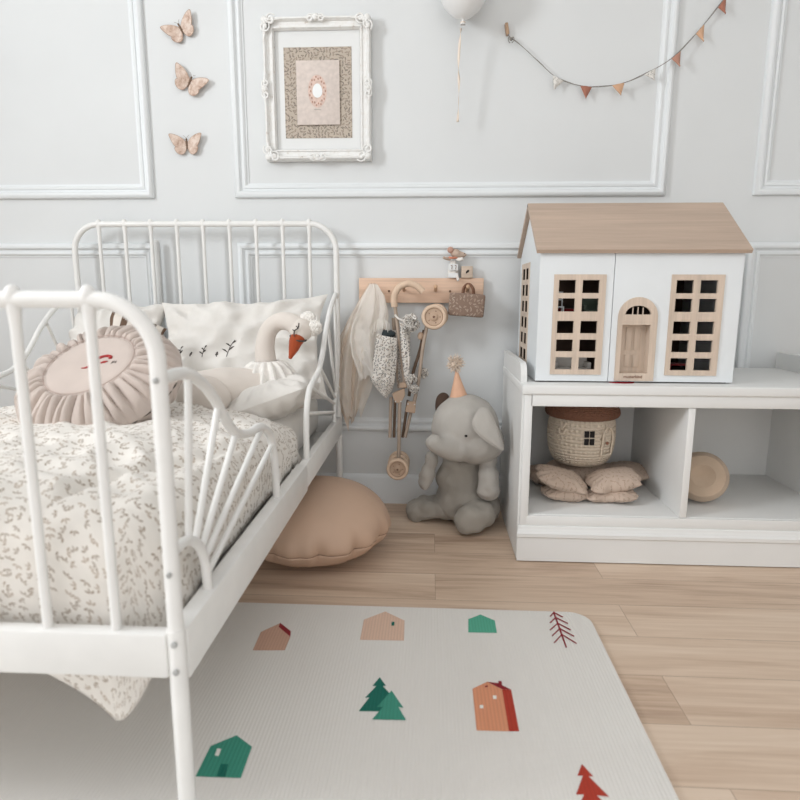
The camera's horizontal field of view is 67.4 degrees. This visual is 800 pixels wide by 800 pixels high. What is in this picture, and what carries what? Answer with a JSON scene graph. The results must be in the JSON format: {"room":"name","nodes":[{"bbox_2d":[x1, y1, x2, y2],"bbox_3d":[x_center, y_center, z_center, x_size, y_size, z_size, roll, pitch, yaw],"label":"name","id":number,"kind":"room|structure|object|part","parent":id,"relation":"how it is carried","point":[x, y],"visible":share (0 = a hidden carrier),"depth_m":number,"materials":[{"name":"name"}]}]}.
{"room":"children's room","nodes":[
{"label":"children's room","id":0,"kind":"room"},
{"bbox_2d":[0,0,799,475],"bbox_3d":[-0.024,-0.902,1.820,3.950,2.500,0.100,1,10,3],"label":"wall","id":1,"kind":"structure","parent":0,"point":[67,105],"depth_m":1.79,"materials":[{"name":"paint"}]},
{"bbox_2d":[0,243,153,305],"bbox_3d":[-1.281,-0.205,1.950,1.044,0.591,0.016,1,10,3],"label":"trim","id":2,"kind":"structure","parent":1,"relation":"attached to","point":[6,249],"depth_m":1.89,"materials":[{"name":"paint"}]},
{"bbox_2d":[0,0,154,198],"bbox_3d":[-1.278,-1.260,1.762,1.044,1.283,0.016,1,10,3],"label":"trim","id":3,"kind":"structure","parent":1,"relation":"attached to","point":[145,189],"depth_m":1.84,"materials":[{"name":"paint"}]},
{"bbox_2d":[160,9,193,42],"bbox_3d":[-0.652,-1.093,1.757,0.099,0.087,0.012,1,10,3],"label":"butterfly","id":4,"kind":"object","parent":1,"relation":"attached to","point":[176,33],"visible":1,"depth_m":1.76,"materials":[{"name":"beige paper"}]},
{"bbox_2d":[168,133,200,154],"bbox_3d":[-0.646,-0.774,1.813,0.101,0.061,0.012,1,10,3],"label":"butterfly","id":5,"kind":"object","parent":1,"relation":"attached to","point":[180,144],"visible":1,"depth_m":1.81,"materials":[{"name":"beige paper"}]},
{"bbox_2d":[175,62,208,95],"bbox_3d":[-0.617,-0.951,1.780,0.104,0.091,0.012,1,10,3],"label":"butterfly","id":6,"kind":"object","parent":1,"relation":"attached to","point":[182,81],"visible":1,"depth_m":1.78,"materials":[{"name":"beige paper"}]},
{"bbox_2d":[260,12,372,161],"bbox_3d":[-0.242,-0.908,1.757,0.330,0.406,0.040,1,10,3],"label":"picture frame","id":7,"kind":"object","parent":1,"relation":"attached to","point":[316,84],"visible":1,"depth_m":1.76,"materials":[{"name":"white painted wood"}]},
{"bbox_2d":[309,76,325,105],"bbox_3d":[-0.242,-0.906,1.760,0.051,0.084,0.001,1,10,3],"label":"picture","id":8,"kind":"object","parent":7,"relation":"on","point":[317,84],"depth_m":1.76},
{"bbox_2d":[237,243,519,431],"bbox_3d":[0.138,-0.188,1.879,1.289,0.591,0.016,1,10,3],"label":"trim","id":9,"kind":"structure","parent":1,"relation":"attached to","point":[246,251],"depth_m":1.85,"materials":[{"name":"paint"}]},
{"bbox_2d":[315,473,499,503],"bbox_3d":[-0.031,0.292,1.973,3.750,0.096,0.016,1,10,3],"label":"baseboard","id":10,"kind":"structure","parent":1,"relation":"attached to","point":[389,490],"depth_m":1.97,"materials":[{"name":"paint"}]},
{"bbox_2d":[359,278,483,302],"bbox_3d":[0.064,-0.334,1.829,0.382,0.075,0.070,1,10,3],"label":"peg rack","id":11,"kind":"object","parent":1,"relation":"attached to","point":[437,290],"visible":0.77,"depth_m":1.84,"materials":[{"name":"brown wood"}]},
{"bbox_2d":[339,283,389,430],"bbox_3d":[-0.118,-0.125,1.838,0.178,0.459,0.070,1,10,3],"label":"hanging cloth","id":12,"kind":"object","parent":11,"relation":"hanging from","point":[369,317],"visible":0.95,"depth_m":1.82,"materials":[{"name":"beige fabric"}]},
{"bbox_2d":[370,280,447,479],"bbox_3d":[0.026,-0.061,1.810,0.235,0.591,0.136,1,10,3],"label":"pushchair","id":13,"kind":"object","parent":11,"relation":"hanging from","point":[391,358],"visible":1,"depth_m":1.80,"materials":[{"name":"beige fabric"}]},
{"bbox_3d":[0.003,-0.125,1.852,0.057,0.181,0.017,1,10,3],"label":"seat","id":14,"kind":"part","parent":13,"relation":"part of","materials":[{"name":"white fabric"}]},
{"bbox_3d":[0.024,-0.316,1.788,0.103,0.080,0.020,1,10,3],"label":"handle","id":15,"kind":"part","parent":13,"relation":"part of","materials":[{"name":"beige wood"}]},
{"bbox_2d":[443,247,465,280],"bbox_3d":[0.165,-0.413,1.828,0.071,0.102,0.046,1,10,3],"label":"doll","id":16,"kind":"object","parent":11,"relation":"on","point":[456,254],"visible":0.99,"depth_m":1.81,"materials":[{"name":"white fabric"}]},
{"bbox_2d":[448,283,484,317],"bbox_3d":[0.200,-0.299,1.796,0.110,0.103,0.034,1,10,3],"label":"handbag","id":17,"kind":"object","parent":11,"relation":"hanging from","point":[460,304],"visible":1,"depth_m":1.78,"materials":[{"name":"brown fabric"}]},
{"bbox_3d":[0.205,-0.333,1.793,0.043,0.035,0.019,1,10,3],"label":"bag handle","id":18,"kind":"part","parent":17,"relation":"part of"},
{"bbox_2d":[461,266,472,277],"bbox_3d":[0.204,-0.390,1.831,0.034,0.035,0.031,1,10,3],"label":"cube","id":19,"kind":"object","parent":11,"relation":"on","point":[466,271],"visible":1,"depth_m":1.82,"materials":[{"name":"brown wood"}]},
{"bbox_2d":[227,0,679,197],"bbox_3d":[0.141,-1.243,1.692,1.289,1.283,0.016,1,10,3],"label":"trim","id":20,"kind":"structure","parent":1,"relation":"attached to","point":[656,186],"depth_m":1.78,"materials":[{"name":"paint"}]},
{"bbox_2d":[441,0,484,121],"bbox_3d":[0.173,-0.996,1.663,0.135,0.410,0.135,1,10,3],"label":"balloon","id":21,"kind":"object","parent":1,"relation":"attached to","point":[462,10],"visible":1,"depth_m":1.64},
{"bbox_2d":[504,0,725,97],"bbox_3d":[0.618,-1.020,1.692,0.641,0.314,0.030,1,10,4],"label":"garland","id":22,"kind":"object","parent":1,"relation":"attached to","point":[557,81],"visible":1,"depth_m":1.71,"materials":[{"name":"brown fabric"}]},
{"bbox_2d":[735,242,799,367],"bbox_3d":[1.414,-0.173,1.816,0.759,0.591,0.016,1,10,3],"label":"trim","id":23,"kind":"structure","parent":1,"relation":"attached to","point":[761,249],"depth_m":1.80,"materials":[{"name":"paint"}]},
{"bbox_2d":[752,0,799,195],"bbox_3d":[1.417,-1.228,1.629,0.759,1.283,0.016,1,10,3],"label":"trim","id":24,"kind":"structure","parent":1,"relation":"attached to","point":[762,186],"depth_m":1.72,"materials":[{"name":"paint"}]},
{"bbox_2d":[238,503,799,799],"bbox_3d":[-0.119,0.672,0.276,3.950,0.060,3.696,1,10,3],"label":"floor","id":25,"kind":"structure","parent":0,"point":[706,658],"depth_m":1.29,"materials":[{"name":"brown wood"}]},
{"bbox_2d":[0,218,342,799],"bbox_3d":[-0.626,0.005,1.276,0.829,0.899,1.247,1,10,3],"label":"bed","id":26,"kind":"object","parent":25,"relation":"on","point":[174,651],"visible":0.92,"depth_m":0.69,"materials":[{"name":"white metal"}]},
{"bbox_3d":[-1.009,-0.103,1.641,0.014,0.384,0.495,1,10,3],"label":"guard rail","id":27,"kind":"part","parent":26,"relation":"part of","materials":[{"name":"white metal"}]},
{"bbox_3d":[-0.657,0.284,0.707,0.789,0.055,0.020,1,10,3],"label":"foot rail","id":28,"kind":"part","parent":26,"relation":"part of","materials":[{"name":"white metal"}]},
{"bbox_3d":[-0.656,0.212,0.694,0.823,0.668,0.017,1,10,3],"label":"footboard frame","id":29,"kind":"part","parent":26,"relation":"part of","materials":[{"name":"white metal"}]},
{"bbox_2d":[154,240,164,335],"bbox_3d":[-0.754,-0.081,1.924,0.018,0.839,0.018,1,10,3],"label":"rod","id":30,"kind":"object","parent":26,"relation":"attached to","point":[156,242],"visible":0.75,"depth_m":1.86,"materials":[{"name":"white metal"}]},
{"bbox_3d":[-0.255,0.403,0.707,0.020,0.292,0.020,1,10,3],"label":"leg","id":31,"kind":"part","parent":26,"relation":"part of","materials":[{"name":"white metal"}]},
{"bbox_3d":[-0.594,-0.098,1.879,0.823,0.892,0.017,1,10,3],"label":"headboard frame","id":32,"kind":"part","parent":26,"relation":"part of","materials":[{"name":"white metal"}]},
{"bbox_3d":[-0.242,0.077,0.887,0.014,0.298,0.453,1,10,3],"label":"guard rail","id":33,"kind":"part","parent":26,"relation":"part of","materials":[{"name":"white metal"}]},
{"bbox_3d":[-0.238,0.234,1.027,0.024,0.065,0.678,1,10,3],"label":"rail","id":34,"kind":"part","parent":26,"relation":"part of","materials":[{"name":"white metal"}]},
{"bbox_2d":[271,399,317,450],"bbox_3d":[-0.627,0.131,1.337,0.699,0.119,1.110,1,10,3],"label":"mattress","id":35,"kind":"object","parent":26,"relation":"on","point":[294,421],"visible":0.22,"depth_m":1.59,"materials":[{"name":"fabric"}]},
{"bbox_2d":[69,304,164,339],"bbox_3d":[-0.850,-0.145,1.767,0.301,0.271,0.220,1,10,3],"label":"pillow","id":36,"kind":"object","parent":35,"relation":"on","point":[155,312],"visible":0.14,"depth_m":1.76,"materials":[{"name":"white fabric"}]},
{"bbox_2d":[110,311,166,334],"bbox_3d":[-0.693,-0.171,1.571,0.160,0.120,0.069,-4,11,-23],"label":"striped cushion","id":37,"kind":"object","parent":35,"relation":"on","point":[116,319],"visible":0.11,"depth_m":1.56,"materials":[{"name":"beige fabric"}]},
{"bbox_2d":[0,402,301,720],"bbox_3d":[-0.636,0.176,1.094,0.781,0.300,0.764,1,10,3],"label":"duvet","id":38,"kind":"object","parent":35,"relation":"on","point":[65,451],"visible":0.53,"depth_m":0.74,"materials":[{"name":"white fabric"}]},
{"bbox_2d":[14,325,181,424],"bbox_3d":[-0.589,-0.032,1.184,0.315,0.224,0.280,1,10,3],"label":"round cushion","id":39,"kind":"object","parent":38,"relation":"on","point":[58,381],"visible":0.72,"depth_m":1.11,"materials":[{"name":"fabric"}]},
{"bbox_2d":[162,294,327,402],"bbox_3d":[-0.457,-0.146,1.746,0.526,0.320,0.218,1,10,3],"label":"pillow","id":40,"kind":"object","parent":35,"relation":"on","point":[220,334],"visible":0.53,"depth_m":1.71,"materials":[{"name":"white fabric"}]},
{"bbox_2d":[176,311,322,409],"bbox_3d":[-0.393,-0.090,1.521,0.362,0.267,0.194,-6,12,-29],"label":"swan","id":41,"kind":"object","parent":35,"relation":"on","point":[228,382],"visible":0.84,"depth_m":1.50,"materials":[{"name":"fabric"}]},
{"bbox_2d":[227,374,318,419],"bbox_3d":[-0.325,0.000,1.539,0.208,0.133,0.301,1,10,3],"label":"wing","id":42,"kind":"object","parent":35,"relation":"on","point":[281,397],"visible":0.72,"depth_m":1.42,"materials":[{"name":"white fabric"}]},
{"bbox_3d":[-0.207,0.129,1.619,0.018,0.060,0.539,1,10,3],"label":"rail","id":43,"kind":"part","parent":26,"relation":"part of","materials":[{"name":"white metal"}]},
{"bbox_3d":[-0.205,-0.093,1.601,0.014,0.384,0.495,1,10,3],"label":"guard rail","id":44,"kind":"part","parent":26,"relation":"part of","materials":[{"name":"white metal"}]},
{"bbox_3d":[-0.595,0.071,1.909,0.789,0.055,0.020,1,10,3],"label":"head rail","id":45,"kind":"part","parent":26,"relation":"part of","materials":[{"name":"white metal"}]},
{"bbox_3d":[-0.193,0.196,1.911,0.020,0.304,0.020,1,10,3],"label":"leg","id":46,"kind":"part","parent":26,"relation":"part of","materials":[{"name":"white metal"}]},
{"bbox_2d":[264,476,390,566],"bbox_3d":[-0.223,0.310,1.586,0.399,0.190,0.400,1,10,3],"label":"floor cushion","id":47,"kind":"object","parent":25,"relation":"on","point":[337,520],"visible":0.7,"depth_m":1.44,"materials":[{"name":"tan cotton fabric"}]},
{"bbox_2d":[0,602,678,799],"bbox_3d":[-0.369,0.619,0.358,1.442,0.013,1.951,1,10,3],"label":"play mat","id":48,"kind":"object","parent":25,"relation":"on","point":[288,701],"visible":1,"depth_m":0.96,"materials":[{"name":"fabric"}]},
{"bbox_2d":[406,393,503,534],"bbox_3d":[0.158,0.183,1.748,0.284,0.403,0.254,1,10,3],"label":"elephant","id":49,"kind":"object","parent":25,"relation":"on","point":[467,434],"visible":1,"depth_m":1.69},
{"bbox_3d":[0.083,0.209,1.770,0.059,0.121,0.055,1,10,3],"label":"arm","id":50,"kind":"part","parent":49,"relation":"part of","materials":[{"name":"grey fabric"}]},
{"bbox_3d":[0.106,0.325,1.820,0.176,0.098,0.112,1,10,3],"label":"leg","id":51,"kind":"part","parent":49,"relation":"part of","materials":[{"name":"grey fabric"}]},
{"bbox_2d":[446,353,466,397],"bbox_3d":[0.162,-0.069,1.707,0.063,0.126,0.055,1,10,3],"label":"party hat","id":52,"kind":"object","parent":49,"relation":"on","point":[458,390],"visible":1,"depth_m":1.70,"materials":[{"name":"pink fabric"}]},
{"bbox_3d":[0.230,0.328,1.747,0.104,0.097,0.171,6,12,29],"label":"leg","id":53,"kind":"part","parent":49,"relation":"part of","materials":[{"name":"grey fabric"}]},
{"bbox_3d":[0.254,0.215,1.718,0.068,0.145,0.088,1,10,3],"label":"arm","id":54,"kind":"part","parent":49,"relation":"part of","materials":[{"name":"grey fabric"}]},
{"bbox_2d":[499,350,799,567],"bbox_3d":[0.731,0.135,1.683,0.843,0.506,0.415,1,10,3],"label":"storage shelf","id":55,"kind":"object","parent":25,"relation":"on","point":[751,423],"visible":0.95,"depth_m":1.54,"materials":[{"name":"white paint"}]},
{"bbox_3d":[0.321,0.129,1.713,0.016,0.506,0.395,1,10,3],"label":"panel","id":56,"kind":"part","parent":55,"relation":"part of","materials":[{"name":"white paint"}]},
{"bbox_2d":[530,464,548,485],"bbox_3d":[0.439,0.221,1.795,0.132,0.052,0.143,1,10,3],"label":"cushion","id":57,"kind":"object","parent":55,"relation":"in","point":[533,477],"visible":0.19,"depth_m":1.76,"materials":[{"name":"beige fabric"}]},
{"bbox_2d":[540,485,588,501],"bbox_3d":[0.453,0.253,1.650,0.132,0.046,0.093,1,10,3],"label":"cushion","id":58,"kind":"object","parent":55,"relation":"in","point":[554,494],"visible":0.56,"depth_m":1.61,"materials":[{"name":"beige fabric"}]},
{"bbox_2d":[535,464,587,494],"bbox_3d":[0.440,0.217,1.635,0.143,0.070,0.097,1,10,3],"label":"cushion","id":59,"kind":"object","parent":58,"relation":"on","point":[568,481],"visible":1,"depth_m":1.61,"materials":[{"name":"beige fabric"}]},
{"bbox_2d":[547,459,605,485],"bbox_3d":[0.528,0.212,1.778,0.176,0.074,0.168,1,10,3],"label":"cushion","id":60,"kind":"object","parent":55,"relation":"in","point":[581,471],"visible":0.16,"depth_m":1.72,"materials":[{"name":"beige fabric"}]},
{"bbox_2d":[545,406,620,466],"bbox_3d":[0.518,0.081,1.716,0.206,0.194,0.206,6,11,28],"label":"wicker basket","id":61,"kind":"object","parent":60,"relation":"on","point":[576,436],"visible":0.83,"depth_m":1.64,"materials":[{"name":"beige wicker"}]},
{"bbox_3d":[0.447,0.077,1.649,0.016,0.035,0.025,-9,13,-41],"label":"loop handle","id":62,"kind":"part","parent":61,"relation":"part of","materials":[{"name":"wicker"}]},
{"bbox_3d":[0.567,0.113,1.641,0.045,0.083,0.009,-6,12,-31],"label":"door","id":63,"kind":"part","parent":61,"relation":"part of","materials":[{"name":"wicker"}]},
{"bbox_2d":[587,488,638,502],"bbox_3d":[0.570,0.256,1.637,0.146,0.042,0.107,1,10,3],"label":"cushion","id":64,"kind":"object","parent":55,"relation":"in","point":[630,495],"visible":0.64,"depth_m":1.60,"materials":[{"name":"beige fabric"}]},
{"bbox_2d":[585,466,641,493],"bbox_3d":[0.581,0.219,1.635,0.146,0.063,0.096,1,10,3],"label":"cushion","id":65,"kind":"object","parent":64,"relation":"on","point":[615,479],"visible":1,"depth_m":1.61,"materials":[{"name":"beige fabric"}]},
{"bbox_2d":[603,461,648,480],"bbox_3d":[0.663,0.218,1.797,0.158,0.060,0.140,1,10,3],"label":"cushion","id":66,"kind":"object","parent":55,"relation":"in","point":[638,468],"visible":0.3,"depth_m":1.77,"materials":[{"name":"beige fabric"}]},
{"bbox_2d":[517,202,753,382],"bbox_3d":[0.594,-0.296,1.623,0.508,0.457,0.347,1,10,3],"label":"dollhouse","id":67,"kind":"object","parent":55,"relation":"on","point":[665,279],"visible":0.99,"depth_m":1.49,"materials":[{"name":"white wood"}]},
{"bbox_2d":[558,292,563,310],"bbox_3d":[0.404,-0.243,1.532,0.026,0.066,0.024,1,10,3],"label":"chair","id":68,"kind":"object","parent":67,"relation":"in","point":[561,306],"visible":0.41,"depth_m":1.54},
{"bbox_2d":[558,308,581,311],"bbox_3d":[0.436,-0.246,1.591,0.082,0.050,0.060,1,10,3],"label":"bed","id":69,"kind":"object","parent":67,"relation":"on","point":[559,309],"visible":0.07,"depth_m":1.56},
{"bbox_2d":[555,357,590,368],"bbox_3d":[0.450,-0.095,1.583,0.096,0.058,0.042,1,10,3],"label":"sofa","id":70,"kind":"object","parent":67,"relation":"in","point":[560,362],"visible":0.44,"depth_m":1.59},
{"bbox_2d":[581,298,597,311],"bbox_3d":[0.492,-0.237,1.545,0.044,0.050,0.038,1,10,3],"label":"armchair","id":71,"kind":"object","parent":67,"relation":"in","point":[588,304],"visible":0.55,"depth_m":1.55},
{"bbox_3d":[0.584,-0.132,1.522,0.076,0.128,0.006,1,10,3],"label":"house door","id":72,"kind":"part","parent":67,"relation":"part of","materials":[{"name":"brown wood"}]},
{"bbox_3d":[0.586,-0.151,1.489,0.096,0.207,0.011,1,10,3],"label":"door frame","id":73,"kind":"part","parent":67,"relation":"part of","materials":[{"name":"brown wood"}]},
{"bbox_2d":[670,362,685,369],"bbox_3d":[0.724,-0.079,1.565,0.060,0.034,0.040,1,10,3],"label":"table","id":74,"kind":"object","parent":67,"relation":"in","point":[671,363],"visible":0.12,"depth_m":1.54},
{"bbox_3d":[0.721,0.157,1.496,0.828,0.342,0.013,1,10,3],"label":"frame","id":75,"kind":"part","parent":55,"relation":"part of","materials":[{"name":"white paint"}]},
{"bbox_2d":[688,452,729,501],"bbox_3d":[0.814,0.206,1.625,0.135,0.136,0.118,1,10,3],"label":"plate","id":76,"kind":"object","parent":55,"relation":"in","point":[709,475],"visible":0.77,"depth_m":1.58,"materials":[{"name":"beige wood"}]},
{"bbox_3d":[1.142,0.138,1.672,0.016,0.506,0.395,1,10,3],"label":"panel","id":77,"kind":"part","parent":55,"relation":"part of","materials":[{"name":"white paint"}]}
]}

